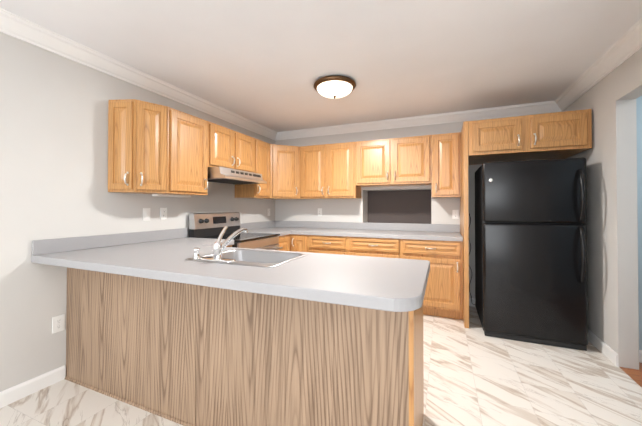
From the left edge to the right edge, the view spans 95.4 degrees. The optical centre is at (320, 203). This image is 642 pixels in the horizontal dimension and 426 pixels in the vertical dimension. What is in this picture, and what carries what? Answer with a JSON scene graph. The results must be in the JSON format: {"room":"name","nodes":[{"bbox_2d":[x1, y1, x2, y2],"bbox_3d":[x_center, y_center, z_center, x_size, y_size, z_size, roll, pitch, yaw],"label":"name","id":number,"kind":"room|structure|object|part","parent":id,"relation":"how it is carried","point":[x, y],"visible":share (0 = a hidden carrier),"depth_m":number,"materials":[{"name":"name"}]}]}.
{"room":"kitchen","nodes":[
{"label":"kitchen","id":0,"kind":"room"},
{"bbox_2d":[0,32,274,391],"bbox_3d":[-2.228,0.039,1.394,0.100,2.440,7.600,0,-1,23],"label":"wall","id":1,"kind":"structure","parent":0,"point":[53,145],"depth_m":2.06,"materials":[{"name":"beige paint"}]},
{"bbox_2d":[0,365,65,407],"bbox_3d":[-2.750,1.198,-0.013,0.014,0.095,4.622,0,-1,23],"label":"baseboard","id":2,"kind":"structure","parent":1,"relation":"attached to","point":[8,396],"depth_m":1.94,"materials":[{"name":"white paint"}]},
{"bbox_2d":[52,314,64,333],"bbox_3d":[-1.875,0.857,2.087,0.008,0.116,0.072,0,-1,23],"label":"outlet","id":3,"kind":"object","parent":1,"relation":"attached to","point":[58,323],"visible":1,"depth_m":2.08,"materials":[{"name":"white plastic"}]},
{"bbox_2d":[32,228,186,253],"bbox_3d":[-1.681,0.301,2.540,0.019,0.099,1.282,0,-1,23],"label":"backsplash","id":4,"kind":"structure","parent":1,"relation":"attached to","point":[46,246],"depth_m":2.32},
{"bbox_2d":[108,99,167,194],"bbox_3d":[-1.548,-0.477,2.474,0.322,0.762,0.317,0,-1,23],"label":"upper cabinet","id":5,"kind":"object","parent":1,"relation":"attached to","point":[159,150],"depth_m":2.40,"materials":[{"name":"brown wood"}]},
{"bbox_3d":[-1.639,-0.477,2.386,0.202,0.718,0.019,0,-1,3],"label":"door","id":6,"kind":"part","parent":5,"relation":"part of","materials":[{"name":"brown wood"}]},
{"bbox_3d":[-1.430,-0.477,2.469,0.220,0.718,0.019,1,-1,-44],"label":"door","id":7,"kind":"part","parent":5,"relation":"part of","materials":[{"name":"brown wood"}]},
{"bbox_2d":[0,8,275,139],"bbox_3d":[-2.216,-1.130,1.184,0.095,0.105,7.800,0,-1,23],"label":"crown molding","id":8,"kind":"structure","parent":1,"relation":"attached to","point":[12,25],"depth_m":2.36,"materials":[{"name":"white paint"}]},
{"bbox_2d":[143,208,149,220],"bbox_3d":[-1.616,0.098,2.709,0.012,0.116,0.072,0,-1,23],"label":"light switch","id":9,"kind":"object","parent":1,"relation":"attached to","point":[146,214],"visible":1,"depth_m":2.70,"materials":[{"name":"white plastic"}]},
{"bbox_2d":[160,208,166,219],"bbox_3d":[-1.548,0.097,2.876,0.008,0.116,0.072,0,-1,23],"label":"outlet","id":10,"kind":"object","parent":1,"relation":"attached to","point":[163,213],"visible":1,"depth_m":2.87,"materials":[{"name":"white plastic"}]},
{"bbox_2d":[168,107,211,194],"bbox_3d":[-1.390,-0.473,2.839,0.331,0.762,0.473,0,-1,23],"label":"upper cabinet","id":11,"kind":"object","parent":1,"relation":"attached to","point":[189,136],"depth_m":2.75,"materials":[{"name":"brown wood"}]},
{"bbox_2d":[152,194,190,196],"bbox_3d":[-1.455,-0.080,2.866,0.070,0.021,0.390,0,-1,23],"label":"light","id":12,"kind":"object","parent":11,"relation":"attached to","point":[163,195],"depth_m":2.81,"materials":[{"name":"white plastic"}]},
{"bbox_2d":[212,123,255,172],"bbox_3d":[-1.144,-0.614,3.429,0.331,0.468,0.798,0,-1,23],"label":"upper cabinet","id":13,"kind":"object","parent":1,"relation":"attached to","point":[232,149],"depth_m":3.33,"materials":[{"name":"brown wood"}]},
{"bbox_2d":[208,166,266,184],"bbox_3d":[-1.058,-0.317,3.396,0.513,0.121,0.760,0,-1,23],"label":"range hood","id":14,"kind":"object","parent":1,"relation":"attached to","point":[223,175],"visible":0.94,"depth_m":3.22,"materials":[{"name":"silver metal"}]},
{"bbox_2d":[235,139,271,198],"bbox_3d":[-0.916,-0.461,3.971,0.331,0.762,0.378,0,-1,23],"label":"upper cabinet","id":15,"kind":"object","parent":1,"relation":"attached to","point":[263,149],"depth_m":3.86,"materials":[{"name":"brown wood"}]},
{"bbox_3d":[-0.773,-0.462,3.911,0.019,0.718,0.334,0,-1,23],"label":"door narrow","id":16,"kind":"part","parent":15,"relation":"part of","materials":[{"name":"brown wood"}]},
{"bbox_2d":[240,221,275,228],"bbox_3d":[-0.945,0.319,4.300,0.019,0.100,1.000,0,-1,23],"label":"backsplash","id":17,"kind":"structure","parent":1,"relation":"attached to","point":[266,224],"depth_m":4.34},
{"bbox_2d":[272,144,299,198],"bbox_3d":[-0.594,-0.457,4.384,0.608,0.762,0.628,0,-1,23],"label":"upper cabinet","id":18,"kind":"object","parent":1,"relation":"attached to","point":[285,158],"depth_m":4.17,"materials":[{"name":"brown wood"}]},
{"bbox_3d":[-0.506,-0.459,4.171,0.376,0.718,0.019,0,-1,-24],"label":"door corner","id":19,"kind":"part","parent":18,"relation":"part of","materials":[{"name":"brown wood"}]},
{"bbox_2d":[209,124,234,168],"bbox_3d":[-1.059,-0.616,3.177,0.059,0.424,0.363,0,-1,23],"label":"door","id":20,"kind":"structure","parent":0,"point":[221,139],"depth_m":3.16,"materials":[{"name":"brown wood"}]},
{"bbox_2d":[235,133,254,172],"bbox_3d":[-0.905,-0.613,3.545,0.059,0.424,0.363,0,-1,23],"label":"door","id":21,"kind":"structure","parent":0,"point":[244,144],"depth_m":3.54,"materials":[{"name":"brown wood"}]},
{"bbox_2d":[0,306,641,425],"bbox_3d":[-0.475,1.277,0.648,3.900,0.050,7.600,0,-1,23],"label":"floor","id":22,"kind":"structure","parent":0,"point":[473,374],"depth_m":1.96,"materials":[{"name":"tile"}]},
{"bbox_2d":[127,278,170,420],"bbox_3d":[-0.939,0.831,2.097,0.370,0.871,0.635,0,-1,23],"label":"base cabinet","id":23,"kind":"object","parent":22,"relation":"on","point":[148,302],"depth_m":1.79,"materials":[{"name":"brown wood"}]},
{"bbox_2d":[171,282,262,425],"bbox_3d":[-0.457,0.829,1.895,0.675,0.871,0.635,0,-1,23],"label":"base cabinet","id":24,"kind":"object","parent":22,"relation":"on","point":[179,326],"depth_m":1.59,"materials":[{"name":"brown wood"}]},
{"bbox_2d":[189,212,282,249],"bbox_3d":[-0.931,0.690,3.332,0.732,1.178,0.762,0,-1,23],"label":"range","id":25,"kind":"object","parent":22,"relation":"on","point":[208,225],"visible":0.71,"depth_m":3.30,"materials":[{"name":"silver metal"}]},
{"bbox_2d":[198,232,279,241],"bbox_3d":[-0.922,0.374,3.332,0.600,0.020,0.762,0,-1,23],"label":"cooktop","id":26,"kind":"object","parent":25,"relation":"in","point":[241,237],"depth_m":3.25,"materials":[{"name":"black ceramic"}]},
{"bbox_2d":[237,236,282,249],"bbox_3d":[-0.640,0.798,3.209,0.101,0.820,0.748,0,-1,23],"label":"oven","id":27,"kind":"object","parent":25,"relation":"in","point":[259,242],"depth_m":3.22,"materials":[{"name":"metal"}]},
{"bbox_2d":[278,237,291,250],"bbox_3d":[-0.783,0.849,3.889,0.628,0.871,0.376,0,-1,23],"label":"base cabinet","id":28,"kind":"object","parent":22,"relation":"on","point":[285,242],"depth_m":3.84,"materials":[{"name":"brown wood"}]},
{"bbox_3d":[-0.493,0.793,3.793,0.019,0.724,0.330,0,-1,23],"label":"door corner","id":29,"kind":"part","parent":28,"relation":"part of","materials":[{"name":"brown wood"}]},
{"bbox_2d":[292,237,307,251],"bbox_3d":[-0.185,0.853,4.199,0.278,0.871,0.628,0,-1,23],"label":"base cabinet","id":30,"kind":"object","parent":22,"relation":"on","point":[299,244],"depth_m":3.91,"materials":[{"name":"brown wood"}]},
{"bbox_3d":[-0.297,0.794,3.916,0.220,0.724,0.019,0,-1,23],"label":"door","id":31,"kind":"part","parent":30,"relation":"part of","materials":[{"name":"brown wood"}]},
{"bbox_2d":[308,241,347,254],"bbox_3d":[0.197,0.851,4.039,0.550,0.871,0.628,0,-1,23],"label":"base cabinet","id":32,"kind":"object","parent":22,"relation":"on","point":[327,247],"depth_m":3.74,"materials":[{"name":"brown wood"}]},
{"bbox_3d":[0.079,0.503,3.762,0.505,0.144,0.019,0,-1,23],"label":"drawer","id":33,"kind":"part","parent":32,"relation":"part of","materials":[{"name":"brown wood"}]},
{"bbox_3d":[0.079,0.881,3.758,0.505,0.547,0.019,0,-1,23],"label":"door","id":34,"kind":"part","parent":32,"relation":"part of","materials":[{"name":"brown wood"}]},
{"bbox_2d":[263,294,423,425],"bbox_3d":[0.178,0.827,1.626,0.705,0.871,0.642,0,-1,23],"label":"base cabinet","id":35,"kind":"object","parent":22,"relation":"on","point":[323,365],"depth_m":1.33,"materials":[{"name":"brown wood"}]},
{"bbox_3d":[-0.751,1.255,1.656,2.407,0.014,0.014,0,-1,23],"label":"peninsula shoe mould","id":36,"kind":"part","parent":35,"relation":"part of","materials":[{"name":"brown wood"}]},
{"bbox_2d":[31,238,429,317],"bbox_3d":[-0.551,0.363,2.067,2.468,0.064,1.282,0,-1,23],"label":"countertop","id":37,"kind":"structure","parent":35,"relation":"on","point":[389,285],"depth_m":1.49,"materials":[{"name":"grey laminate"}]},
{"bbox_2d":[211,226,246,257],"bbox_3d":[-0.571,0.234,1.848,0.059,0.195,0.284,0,-1,23],"label":"faucet","id":38,"kind":"object","parent":37,"relation":"on","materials":[{"name":"silver metal"}]},
{"bbox_2d":[187,250,302,265],"bbox_3d":[-0.461,0.440,1.897,0.630,0.201,0.500,0,-1,23],"label":"sink","id":39,"kind":"object","parent":37,"relation":"in","point":[241,257],"depth_m":2.07,"materials":[{"name":"silver metal"}]},
{"bbox_3d":[-0.747,0.821,1.669,2.407,0.859,0.006,0,-1,23],"label":"peninsula panel","id":40,"kind":"part","parent":35,"relation":"part of","materials":[{"name":"brown wood"}]},
{"bbox_3d":[0.490,0.825,1.484,0.020,0.871,0.621,0,-1,23],"label":"peninsula panel","id":41,"kind":"part","parent":35,"relation":"part of","materials":[{"name":"brown wood"}]},
{"bbox_2d":[348,241,403,258],"bbox_3d":[0.750,0.849,3.807,0.650,0.871,0.628,0,-1,23],"label":"base cabinet","id":42,"kind":"object","parent":22,"relation":"on","point":[388,249],"depth_m":3.51,"materials":[{"name":"brown wood"}]},
{"bbox_3d":[0.632,0.500,3.530,0.605,0.144,0.019,0,-1,23],"label":"drawer","id":43,"kind":"part","parent":42,"relation":"part of","materials":[{"name":"brown wood"}]},
{"bbox_3d":[0.632,0.879,3.526,0.605,0.547,0.019,0,-1,23],"label":"door","id":44,"kind":"part","parent":42,"relation":"part of","materials":[{"name":"brown wood"}]},
{"bbox_2d":[404,245,462,319],"bbox_3d":[1.350,0.846,3.556,0.650,0.871,0.628,0,-1,23],"label":"base cabinet","id":45,"kind":"object","parent":22,"relation":"on","point":[439,247],"depth_m":3.23,"materials":[{"name":"brown wood"}]},
{"bbox_2d":[243,225,462,244],"bbox_3d":[0.312,0.388,3.784,2.736,0.048,1.020,0,-1,23],"label":"countertop","id":46,"kind":"structure","parent":45,"relation":"on","point":[401,236],"depth_m":3.65,"materials":[{"name":"grey laminate"}]},
{"bbox_3d":[1.231,0.498,3.280,0.603,0.144,0.019,0,-1,23],"label":"drawer","id":47,"kind":"part","parent":45,"relation":"part of","materials":[{"name":"brown wood"}]},
{"bbox_3d":[1.231,0.876,3.276,0.603,0.547,0.019,0,-1,23],"label":"door","id":48,"kind":"part","parent":45,"relation":"part of","materials":[{"name":"brown wood"}]},
{"bbox_2d":[460,121,468,327],"bbox_3d":[1.646,0.214,3.364,0.042,2.130,0.768,0,-1,23],"label":"panel","id":49,"kind":"object","parent":22,"relation":"on","point":[464,221],"visible":0.86,"depth_m":3.01,"materials":[{"name":"brown wood"}]},
{"bbox_2d":[469,157,587,350],"bbox_3d":[2.055,0.437,3.057,0.865,1.671,1.000,0,-1,23],"label":"refrigerator","id":50,"kind":"object","parent":22,"relation":"on","point":[531,275],"visible":0.92,"depth_m":2.65,"materials":[{"name":"black metal"}]},
{"bbox_3d":[1.889,0.689,3.642,0.106,1.134,0.045,0,-1,23],"label":"cord","id":51,"kind":"part","parent":50,"relation":"part of","materials":[{"name":"black plastic"}]},
{"bbox_2d":[0,0,641,131],"bbox_3d":[0.586,-1.218,0.229,6.200,0.050,7.600,0,-1,23],"label":"ceiling","id":52,"kind":"structure","parent":0,"point":[267,63],"depth_m":2.19,"materials":[{"name":"white paint"}]},
{"bbox_2d":[314,75,355,98],"bbox_3d":[0.133,-1.093,2.824,0.410,0.146,0.410,0,-1,23],"label":"ceiling light fixture","id":53,"kind":"object","parent":52,"relation":"attached to","point":[335,86],"visible":1,"depth_m":2.71,"materials":[{"name":"white glass"}]},
{"bbox_3d":[0.133,-1.083,2.824,0.344,0.075,0.344,0,-1,23],"label":"glass","id":54,"kind":"part","parent":53,"relation":"part of","materials":[{"name":"white glass"}]},
{"bbox_2d":[275,111,561,298],"bbox_3d":[2.076,0.064,3.777,6.200,2.440,0.320,0,-1,23],"label":"wall","id":55,"kind":"structure","parent":0,"point":[415,204],"depth_m":4.26,"materials":[{"name":"beige paint"}]},
{"bbox_2d":[318,208,321,215],"bbox_3d":[-0.018,0.126,4.474,0.072,0.116,0.008,0,-1,23],"label":"outlet","id":56,"kind":"object","parent":55,"relation":"attached to","point":[319,211],"visible":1,"depth_m":4.47,"materials":[{"name":"white plastic"}]},
{"bbox_2d":[276,221,459,232],"bbox_3d":[0.506,0.319,4.246,2.736,0.100,0.019,0,-1,23],"label":"backsplash","id":57,"kind":"structure","parent":55,"relation":"attached to","point":[291,224],"depth_m":4.19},
{"bbox_2d":[300,132,460,198],"bbox_3d":[0.719,-0.461,3.974,2.126,0.762,0.370,0,-1,23],"label":"upper cabinet","id":58,"kind":"object","parent":55,"relation":"attached to","point":[347,170],"visible":1,"depth_m":3.80,"materials":[{"name":"brown wood"}]},
{"bbox_3d":[-0.120,-0.459,4.178,0.387,0.718,0.019,0,-1,23],"label":"door","id":59,"kind":"part","parent":58,"relation":"part of","materials":[{"name":"brown wood"}]},
{"bbox_3d":[0.267,-0.461,4.016,0.389,0.718,0.019,0,-1,23],"label":"door","id":60,"kind":"part","parent":58,"relation":"part of","materials":[{"name":"brown wood"}]},
{"bbox_3d":[0.684,-0.547,3.842,0.443,0.549,0.019,0,-1,23],"label":"door","id":61,"kind":"part","parent":58,"relation":"part of","materials":[{"name":"brown wood"}]},
{"bbox_3d":[1.126,-0.549,3.657,0.443,0.549,0.019,0,-1,23],"label":"door","id":62,"kind":"part","parent":58,"relation":"part of","materials":[{"name":"brown wood"}]},
{"bbox_3d":[1.498,-0.466,3.501,0.280,0.718,0.019,0,-1,23],"label":"door","id":63,"kind":"part","parent":58,"relation":"part of","materials":[{"name":"brown wood"}]},
{"bbox_2d":[276,101,551,139],"bbox_3d":[0.986,-1.101,4.021,3.570,0.105,0.095,0,-1,23],"label":"crown molding","id":64,"kind":"structure","parent":55,"relation":"attached to","point":[540,107],"depth_m":3.85,"materials":[{"name":"white paint"}]},
{"bbox_2d":[452,210,458,218],"bbox_3d":[1.726,0.133,3.744,0.072,0.116,0.008,0,-1,23],"label":"outlet","id":65,"kind":"object","parent":55,"relation":"attached to","point":[455,214],"visible":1,"depth_m":3.74,"materials":[{"name":"white plastic"}]},
{"bbox_2d":[469,298,475,306],"bbox_3d":[2.283,1.233,3.497,1.010,0.095,0.014,0,-1,23],"label":"baseboard","id":66,"kind":"structure","parent":55,"relation":"attached to","point":[472,303],"depth_m":3.65,"materials":[{"name":"white paint"}]},
{"bbox_2d":[468,109,591,164],"bbox_3d":[2.115,-0.674,3.145,0.993,0.353,0.826,0,-1,23],"label":"upper cabinet","id":67,"kind":"object","parent":55,"relation":"attached to","point":[560,135],"visible":0.98,"depth_m":2.82,"materials":[{"name":"brown wood"}]},
{"bbox_2d":[562,48,641,369],"bbox_3d":[1.360,0.024,-0.161,0.120,2.440,7.500,0,-1,23],"label":"wall","id":68,"kind":"structure","parent":0,"point":[610,156],"depth_m":2.32,"materials":[{"name":"beige paint"}]},
{"bbox_2d":[552,18,641,111],"bbox_3d":[1.203,-1.145,-0.247,0.095,0.105,7.800,0,-1,23],"label":"crown molding","id":69,"kind":"structure","parent":68,"relation":"attached to","point":[625,46],"depth_m":2.36,"materials":[{"name":"white paint"}]},
{"bbox_2d":[588,329,618,366],"bbox_3d":[2.526,1.226,2.788,0.014,0.095,1.105,0,-1,23],"label":"baseboard","id":70,"kind":"structure","parent":68,"relation":"attached to","point":[605,349],"depth_m":2.46,"materials":[{"name":"white paint"}]},
{"bbox_2d":[620,362,641,386],"bbox_3d":[3.145,1.284,1.268,2.300,0.048,1.740,0,-1,23],"label":"floor","id":71,"kind":"structure","parent":0,"point":[635,375],"depth_m":2.19,"materials":[{"name":"brown wood"}]},
{"bbox_2d":[636,96,641,349],"bbox_3d":[3.517,0.046,2.014,2.180,2.440,0.100,0,-1,23],"label":"wall","id":72,"kind":"structure","parent":0,"point":[639,147],"depth_m":2.35,"materials":[{"name":"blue paint"}]},
{"bbox_2d":[639,350,641,362],"bbox_3d":[3.449,1.218,1.969,2.080,0.095,0.014,0,-1,23],"label":"baseboard","id":73,"kind":"structure","parent":72,"relation":"attached to","point":[640,356],"depth_m":2.33,"materials":[{"name":"white paint"}]}
]}

